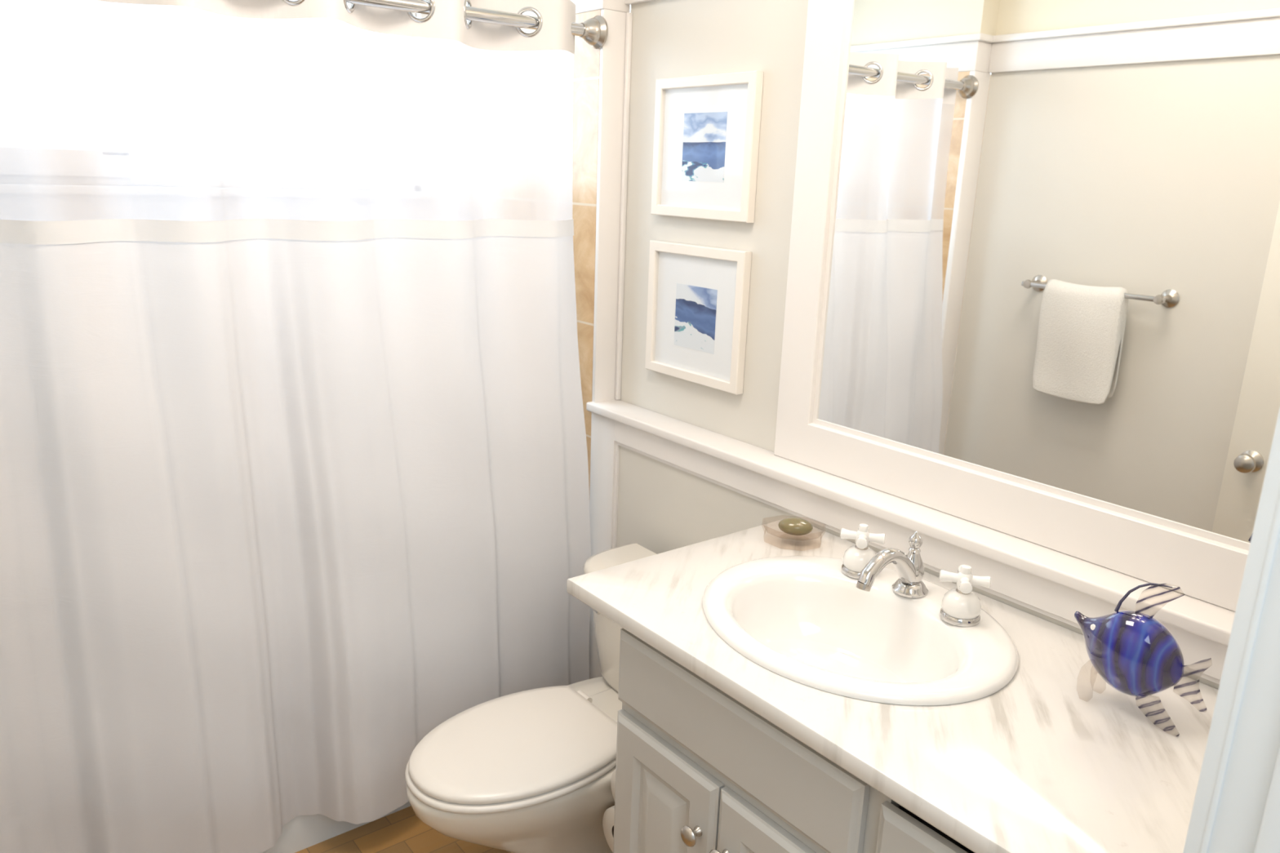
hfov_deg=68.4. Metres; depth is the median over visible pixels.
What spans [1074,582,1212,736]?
fish
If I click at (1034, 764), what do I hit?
countertop
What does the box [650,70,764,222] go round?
picture frame
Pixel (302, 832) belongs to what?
bathtub
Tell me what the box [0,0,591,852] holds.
shower curtain
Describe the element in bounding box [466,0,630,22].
trim
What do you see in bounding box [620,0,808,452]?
wall
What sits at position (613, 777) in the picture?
toilet paper roll
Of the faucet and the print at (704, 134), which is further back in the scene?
the print at (704, 134)
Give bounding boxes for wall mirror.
[773,0,1279,611]
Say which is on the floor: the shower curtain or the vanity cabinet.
the vanity cabinet
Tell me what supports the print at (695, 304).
attached to the picture frame at (699, 295)
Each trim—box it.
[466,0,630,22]
[586,400,1235,645]
[589,412,1227,679]
[591,8,632,402]
[625,0,653,4]
[1182,408,1279,852]
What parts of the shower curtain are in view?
sheer panel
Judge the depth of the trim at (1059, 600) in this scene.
1.91 m
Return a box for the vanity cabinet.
[613,628,974,852]
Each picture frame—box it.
[644,240,751,394]
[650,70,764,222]
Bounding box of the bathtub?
[262,801,410,852]
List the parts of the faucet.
handle, spout, lift knob, handle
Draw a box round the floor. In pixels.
[295,805,507,852]
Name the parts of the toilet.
seat, bowl, lid, tank, tank lid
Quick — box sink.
[702,555,1018,706]
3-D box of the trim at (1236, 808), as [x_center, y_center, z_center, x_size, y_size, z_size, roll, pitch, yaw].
[0.192,0.424,0.515,0.942,2.140,0.129,-10,19,-37]
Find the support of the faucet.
on the countertop
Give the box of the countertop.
[566,519,1217,852]
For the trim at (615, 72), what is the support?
attached to the wall at (662, 507)
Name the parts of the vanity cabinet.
door, knob, knob, drawer, door, drawer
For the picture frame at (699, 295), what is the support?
attached to the wall at (671, 38)
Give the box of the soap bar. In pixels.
[777,517,813,535]
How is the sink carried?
in the countertop
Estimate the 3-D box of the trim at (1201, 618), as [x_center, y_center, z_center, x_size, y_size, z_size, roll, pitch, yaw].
[0.436,0.137,1.881,0.096,0.024,1.760,-10,19,-37]
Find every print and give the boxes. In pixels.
[674,283,717,354]
[681,111,727,182]
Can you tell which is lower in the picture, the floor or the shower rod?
the floor
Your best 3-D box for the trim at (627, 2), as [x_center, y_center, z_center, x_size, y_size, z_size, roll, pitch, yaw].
[0.503,-0.879,1.622,0.034,0.099,1.743,-10,19,-37]
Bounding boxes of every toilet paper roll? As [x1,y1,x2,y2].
[602,805,614,852]
[610,769,615,800]
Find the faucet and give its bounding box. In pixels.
[840,524,991,626]
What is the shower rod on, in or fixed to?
attached to the wall at (662, 507)
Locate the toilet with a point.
(530, 771)
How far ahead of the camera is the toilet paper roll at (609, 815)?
1.95 m
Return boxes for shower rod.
[346,0,608,48]
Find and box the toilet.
[404,543,656,852]
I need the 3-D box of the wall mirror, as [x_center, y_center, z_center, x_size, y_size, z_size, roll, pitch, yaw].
[0.675,-0.321,1.532,0.020,1.057,1.140,-10,19,-37]
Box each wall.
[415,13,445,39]
[456,8,1219,689]
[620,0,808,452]
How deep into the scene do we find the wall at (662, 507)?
2.37 m
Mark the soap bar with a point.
(790, 526)

